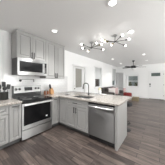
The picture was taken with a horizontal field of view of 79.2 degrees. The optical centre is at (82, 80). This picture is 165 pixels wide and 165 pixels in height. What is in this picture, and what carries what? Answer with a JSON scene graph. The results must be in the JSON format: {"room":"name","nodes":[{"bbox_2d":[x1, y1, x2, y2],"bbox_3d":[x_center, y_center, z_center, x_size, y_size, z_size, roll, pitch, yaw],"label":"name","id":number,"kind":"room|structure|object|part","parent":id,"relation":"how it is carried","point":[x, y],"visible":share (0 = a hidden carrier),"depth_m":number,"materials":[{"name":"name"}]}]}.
{"room":"kitchen","nodes":[
{"label":"kitchen","id":0,"kind":"room"},
{"bbox_2d":[0,29,116,92],"bbox_3d":[-0.469,0.059,4.584,0.170,2.635,12.020,0,0,38],"label":"wall","id":1,"kind":"structure","parent":0,"point":[70,58],"depth_m":4.58,"materials":[{"name":"paint"}]},
{"bbox_2d":[2,35,3,91],"bbox_3d":[-1.977,-0.333,2.486,0.009,1.580,0.045,0,0,38],"label":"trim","id":2,"kind":"structure","parent":1,"relation":"attached to","point":[2,35],"depth_m":2.47,"materials":[{"name":"white"}]},
{"bbox_2d":[11,29,45,61],"bbox_3d":[-1.475,-0.910,2.813,0.389,0.675,0.781,0,0,38],"label":"upper cabinet","id":3,"kind":"object","parent":1,"relation":"attached to","point":[26,45],"visible":0.99,"depth_m":2.62,"materials":[{"name":"grey paint"}]},
{"bbox_3d":[-1.478,-0.898,2.570,0.020,0.639,0.380,0,0,38],"label":"door","id":4,"kind":"part","parent":3,"relation":"part of","materials":[{"name":"grey paint"}]},
{"bbox_2d":[12,57,46,75],"bbox_3d":[-1.456,-0.355,2.799,0.438,0.426,0.776,0,0,38],"label":"microwave","id":5,"kind":"object","parent":3,"relation":"attached to","point":[20,66],"visible":1,"depth_m":2.59,"materials":[{"name":"silver metal"}]},
{"bbox_3d":[-1.354,-0.358,2.671,0.029,0.300,0.699,0,0,38],"label":"door","id":6,"kind":"part","parent":5,"relation":"part of","materials":[{"name":"metal"}]},
{"bbox_3d":[-1.358,-0.358,2.666,0.027,0.260,0.592,0,0,38],"label":"door glass","id":7,"kind":"part","parent":5,"relation":"part of","materials":[{"name":"black glass"}]},
{"bbox_3d":[-1.355,-1.236,2.720,0.033,0.025,0.781,0,0,38],"label":"crown","id":8,"kind":"part","parent":3,"relation":"part of","materials":[{"name":"grey paint"}]},
{"bbox_3d":[-1.241,-0.898,2.877,0.020,0.639,0.380,0,0,38],"label":"door","id":9,"kind":"part","parent":3,"relation":"part of","materials":[{"name":"grey paint"}]},
{"bbox_2d":[4,73,66,97],"bbox_3d":[-1.301,0.137,3.363,0.006,0.640,2.170,0,0,38],"label":"backsplash","id":10,"kind":"structure","parent":1,"relation":"attached to","point":[58,85],"depth_m":3.18,"materials":[{"name":"white tile"}]},
{"bbox_2d":[40,40,64,78],"bbox_3d":[-1.004,-0.660,3.423,0.389,1.175,0.756,0,0,38],"label":"upper cabinet","id":11,"kind":"object","parent":1,"relation":"attached to","point":[54,51],"visible":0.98,"depth_m":3.28,"materials":[{"name":"grey paint"}]},
{"bbox_3d":[-1.003,-0.648,3.184,0.020,1.139,0.368,0,0,38],"label":"door","id":12,"kind":"part","parent":11,"relation":"part of","materials":[{"name":"grey paint"}]},
{"bbox_3d":[-0.773,-0.648,3.482,0.020,1.139,0.368,0,0,38],"label":"door","id":13,"kind":"part","parent":11,"relation":"part of","materials":[{"name":"grey paint"}]},
{"bbox_2d":[73,64,85,91],"bbox_3d":[-0.161,0.315,4.902,0.128,2.125,1.020,0,0,38],"label":"door","id":14,"kind":"structure","parent":1,"relation":"in","point":[78,74],"depth_m":4.90,"materials":[{"name":"white wood"}]},
{"bbox_2d":[76,69,81,86],"bbox_3d":[-0.199,-0.132,4.918,0.028,0.898,0.466,0,0,38],"label":"blind","id":15,"kind":"object","parent":14,"relation":"attached to","point":[78,71],"depth_m":4.93,"materials":[{"name":"grey fabric"}]},
{"bbox_2d":[94,66,101,88],"bbox_3d":[0.982,-0.198,6.375,0.155,1.390,0.970,0,0,38],"label":"window","id":16,"kind":"structure","parent":1,"relation":"in","point":[94,66],"depth_m":6.24,"materials":[{"name":"white wood"}]},
{"bbox_2d":[95,67,100,78],"bbox_3d":[0.974,-0.459,6.381,0.044,0.712,0.820,0,0,38],"label":"roller shade","id":17,"kind":"object","parent":16,"relation":"attached to","point":[97,70],"visible":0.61,"depth_m":6.35,"materials":[{"name":"grey fabric"}]},
{"bbox_2d":[112,69,115,80],"bbox_3d":[2.684,-0.509,8.593,0.044,1.012,0.870,0,0,38],"label":"roller shade","id":18,"kind":"object","parent":1,"relation":"attached to","point":[113,70],"visible":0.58,"depth_m":8.56,"materials":[{"name":"grey fabric"}]},
{"bbox_2d":[0,0,164,66],"bbox_3d":[2.086,-1.308,2.609,6.629,0.100,12.020,0,0,38],"label":"ceiling","id":19,"kind":"structure","parent":0,"point":[77,22],"depth_m":2.23,"materials":[{"name":"paint"}]},
{"bbox_2d":[81,42,103,50],"bbox_3d":[0.322,-1.149,3.225,0.675,0.218,0.645,0,0,17],"label":"chandelier","id":20,"kind":"object","parent":19,"relation":"hanging from","point":[91,43],"visible":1,"depth_m":3.23,"materials":[{"name":"metal"}]},
{"bbox_2d":[106,0,118,6],"bbox_3d":[0.485,-1.252,1.609,0.200,0.011,0.200,0,0,38],"label":"recessed light","id":21,"kind":"object","parent":19,"relation":"in","point":[110,3],"visible":1,"depth_m":1.61,"materials":[{"name":"white plastic"}]},
{"bbox_2d":[101,34,129,45],"bbox_3d":[0.975,-1.149,2.779,0.631,0.218,0.836,0,0,38],"label":"chandelier","id":22,"kind":"object","parent":19,"relation":"hanging from","point":[114,35],"visible":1,"depth_m":2.72,"materials":[{"name":"metal"}]},
{"bbox_2d":[125,60,141,69],"bbox_3d":[3.189,-0.966,6.288,1.358,0.585,1.353,0,0,38],"label":"ceiling fan","id":23,"kind":"object","parent":19,"relation":"hanging from","point":[133,67],"visible":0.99,"depth_m":6.15,"materials":[{"name":"black metal"}]},
{"bbox_2d":[0,98,164,164],"bbox_3d":[2.086,1.427,2.609,6.629,0.100,12.020,0,0,38],"label":"floor","id":24,"kind":"structure","parent":0,"point":[144,144],"depth_m":2.09,"materials":[{"name":"brown wood"}]},
{"bbox_2d":[0,106,8,149],"bbox_3d":[-1.923,0.938,1.984,0.696,0.879,0.587,0,0,38],"label":"base cabinet","id":25,"kind":"object","parent":24,"relation":"on","point":[4,110],"visible":0.96,"depth_m":1.98,"materials":[{"name":"grey paint"}]},
{"bbox_3d":[-1.694,0.592,1.810,0.044,0.170,0.581,0,0,38],"label":"drawer","id":26,"kind":"part","parent":25,"relation":"part of","materials":[{"name":"grey paint"}]},
{"bbox_2d":[0,98,21,106],"bbox_3d":[-1.857,0.477,2.080,0.683,0.040,0.840,0,0,38],"label":"countertop","id":27,"kind":"structure","parent":25,"relation":"on","point":[10,101],"depth_m":2.14,"materials":[{"name":"stone"}]},
{"bbox_2d":[0,92,7,99],"bbox_3d":[-1.898,0.367,2.409,0.184,0.180,0.184,0,0,38],"label":"utensil crock","id":28,"kind":"object","parent":27,"relation":"on","point":[3,95],"visible":0.88,"depth_m":2.35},
{"bbox_2d":[7,103,20,146],"bbox_3d":[-1.669,0.938,2.313,0.696,0.879,0.238,0,0,38],"label":"base cabinet","id":29,"kind":"object","parent":24,"relation":"on","point":[14,110],"visible":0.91,"depth_m":2.12,"materials":[{"name":"grey paint"}]},
{"bbox_2d":[12,85,52,140],"bbox_3d":[-1.338,0.758,2.708,0.725,1.238,0.778,0,0,38],"label":"range","id":30,"kind":"object","parent":24,"relation":"on","point":[36,108],"visible":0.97,"depth_m":2.57,"materials":[{"name":"silver metal"}]},
{"bbox_3d":[-1.565,0.235,2.895,0.036,0.193,0.740,0,0,38],"label":"control panel","id":31,"kind":"part","parent":30,"relation":"part of","materials":[{"name":"silver metal"}]},
{"bbox_2d":[13,95,51,101],"bbox_3d":[-1.341,0.470,2.709,0.593,0.024,0.778,0,0,38],"label":"cooktop","id":32,"kind":"object","parent":30,"relation":"in","point":[26,98],"depth_m":2.64,"materials":[{"name":"black glass"}]},
{"bbox_3d":[-1.123,0.827,2.541,0.034,0.590,0.774,0,0,38],"label":"oven door","id":33,"kind":"part","parent":30,"relation":"part of","materials":[{"name":"metal"}]},
{"bbox_3d":[-1.123,1.240,2.541,0.034,0.203,0.774,0,0,38],"label":"drawer","id":34,"kind":"part","parent":30,"relation":"part of","materials":[{"name":"metal"}]},
{"bbox_3d":[-1.123,0.804,2.541,0.031,0.455,0.702,0,0,38],"label":"door glass","id":35,"kind":"part","parent":30,"relation":"part of","materials":[{"name":"black glass"}]},
{"bbox_3d":[-1.081,0.555,2.509,0.074,0.036,0.722,0,0,38],"label":"handle","id":36,"kind":"part","parent":30,"relation":"part of","materials":[{"name":"silver metal"}]},
{"bbox_2d":[51,97,67,126],"bbox_3d":[-0.719,0.938,3.319,0.967,0.879,0.937,0,0,38],"label":"base cabinet","id":37,"kind":"object","parent":24,"relation":"on","point":[59,104],"visible":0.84,"depth_m":2.94,"materials":[{"name":"grey paint"}]},
{"bbox_3d":[-0.810,0.887,2.954,0.044,0.750,0.238,0,0,38],"label":"door","id":38,"kind":"part","parent":37,"relation":"part of","materials":[{"name":"grey paint"}]},
{"bbox_3d":[-0.573,0.887,2.955,0.281,0.750,0.044,0,0,38],"label":"door","id":39,"kind":"part","parent":37,"relation":"part of","materials":[{"name":"grey paint"}]},
{"bbox_2d":[42,91,131,105],"bbox_3d":[0.025,0.477,3.059,2.462,0.040,1.434,0,0,38],"label":"countertop","id":40,"kind":"structure","parent":37,"relation":"on","point":[114,100],"depth_m":2.71,"materials":[{"name":"stone"}]},
{"bbox_2d":[73,96,93,98],"bbox_3d":[0.016,0.565,2.882,0.652,0.185,0.412,0,0,38],"label":"sink","id":41,"kind":"object","parent":40,"relation":"in","point":[86,97],"visible":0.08,"depth_m":3.01,"materials":[{"name":"metal"}]},
{"bbox_2d":[66,98,88,135],"bbox_3d":[0.035,0.938,2.869,0.770,0.879,0.728,0,0,38],"label":"base cabinet","id":42,"kind":"object","parent":24,"relation":"on","point":[76,110],"visible":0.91,"depth_m":2.60,"materials":[{"name":"grey paint"}]},
{"bbox_3d":[-0.314,0.976,2.754,0.344,0.573,0.044,0,0,38],"label":"door","id":43,"kind":"part","parent":42,"relation":"part of","materials":[{"name":"grey paint"}]},
{"bbox_3d":[-0.151,0.595,2.628,0.760,0.165,0.044,0,0,38],"label":"drawer","id":44,"kind":"part","parent":42,"relation":"part of","materials":[{"name":"grey paint"}]},
{"bbox_3d":[-0.012,0.976,2.521,0.404,0.573,0.044,0,0,38],"label":"door","id":45,"kind":"part","parent":42,"relation":"part of","materials":[{"name":"grey paint"}]},
{"bbox_2d":[88,102,114,147],"bbox_3d":[0.570,0.944,2.407,0.630,0.866,0.733,0,0,38],"label":"dishwasher","id":46,"kind":"object","parent":24,"relation":"on","point":[101,117],"visible":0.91,"depth_m":2.14,"materials":[{"name":"silver metal"}]},
{"bbox_3d":[0.366,0.582,2.143,0.595,0.034,0.066,0,0,38],"label":"handle","id":47,"kind":"part","parent":46,"relation":"part of","materials":[{"name":"silver metal"}]},
{"bbox_2d":[101,86,123,95],"bbox_3d":[2.089,0.912,6.897,0.930,0.930,2.030,0,0,38],"label":"sofa","id":48,"kind":"object","parent":24,"relation":"on","point":[105,90],"visible":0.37,"depth_m":6.37,"materials":[{"name":"grey fabric"}]},
{"bbox_3d":[1.534,0.886,6.170,0.920,0.379,0.200,0,0,38],"label":"arm","id":49,"kind":"part","parent":48,"relation":"part of","materials":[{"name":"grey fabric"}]},
{"bbox_2d":[117,73,123,89],"bbox_3d":[3.368,0.342,8.781,0.550,2.070,0.295,0,0,38],"label":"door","id":50,"kind":"structure","parent":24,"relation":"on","point":[120,76],"depth_m":8.88,"materials":[{"name":"white wood"}]},
{"bbox_2d":[115,102,126,150],"bbox_3d":[0.881,0.938,2.245,0.052,0.879,0.724,0,0,38],"label":"end panel","id":51,"kind":"object","parent":24,"relation":"on","point":[120,111],"visible":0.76,"depth_m":2.10,"materials":[{"name":"grey paint"}]},
{"bbox_2d":[123,92,131,95],"bbox_3d":[3.367,1.082,7.635,0.750,0.590,0.724,0,0,38],"label":"armchair","id":52,"kind":"object","parent":24,"relation":"on","point":[125,93],"visible":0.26,"depth_m":7.35,"materials":[{"name":"red fabric"}]},
{"bbox_2d":[127,102,132,131],"bbox_3d":[1.223,0.992,2.809,0.336,0.770,0.336,0,0,38],"label":"bar stool","id":53,"kind":"object","parent":24,"relation":"on","point":[129,104],"visible":0.36,"depth_m":2.69,"materials":[{"name":"black"}]},
{"bbox_2d":[132,96,138,101],"bbox_3d":[3.595,1.237,6.777,0.420,0.280,0.340,0,0,38],"label":"ottoman","id":54,"kind":"object","parent":24,"relation":"on","point":[134,98],"visible":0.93,"depth_m":6.63,"materials":[{"name":"brown fabric"}]},
{"bbox_2d":[117,63,164,96],"bbox_3d":[5.710,0.059,7.297,6.289,2.635,0.170,0,0,38],"label":"wall","id":55,"kind":"structure","parent":0,"point":[142,71],"depth_m":8.01,"materials":[{"name":"paint"}]},
{"bbox_2d":[126,75,138,87],"bbox_3d":[4.234,0.037,8.405,1.000,1.060,0.220,0,0,38],"label":"window","id":56,"kind":"structure","parent":55,"relation":"in","point":[127,75],"depth_m":8.33,"materials":[{"name":"white wood"}]},
{"bbox_2d":[148,70,164,99],"bbox_3d":[5.459,0.322,7.390,1.020,2.110,0.120,0,0,38],"label":"door","id":57,"kind":"structure","parent":55,"relation":"in","point":[156,79],"depth_m":7.39,"materials":[{"name":"white wood"}]},
{"bbox_3d":[5.466,0.477,7.399,0.640,1.400,0.006,0,0,38],"label":"panel moulding","id":58,"kind":"part","parent":57,"relation":"part of","materials":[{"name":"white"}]},
{"label":"outside","id":59,"kind":"structure","parent":0,"visible":0},
{"bbox_3d":[2.599,1.637,3.363,18.000,0.280,25.500,0,0,38],"label":"ground","id":60,"kind":"structure","parent":59,"visible":0},
{"bbox_2d":[95,79,98,86],"bbox_3d":[0.728,0.587,10.181,0.100,1.820,11.000,0,0,38],"label":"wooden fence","id":61,"kind":"object","parent":60,"relation":"on","point":[96,80],"visible":0.03,"depth_m":11.19,"materials":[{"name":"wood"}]},
{"bbox_2d":[112,76,137,85],"bbox_3d":[7.432,-0.513,13.214,10.200,4.020,1.800,0,0,38],"label":"neighbouring house","id":62,"kind":"structure","parent":60,"relation":"on","point":[133,79],"depth_m":13.13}
]}

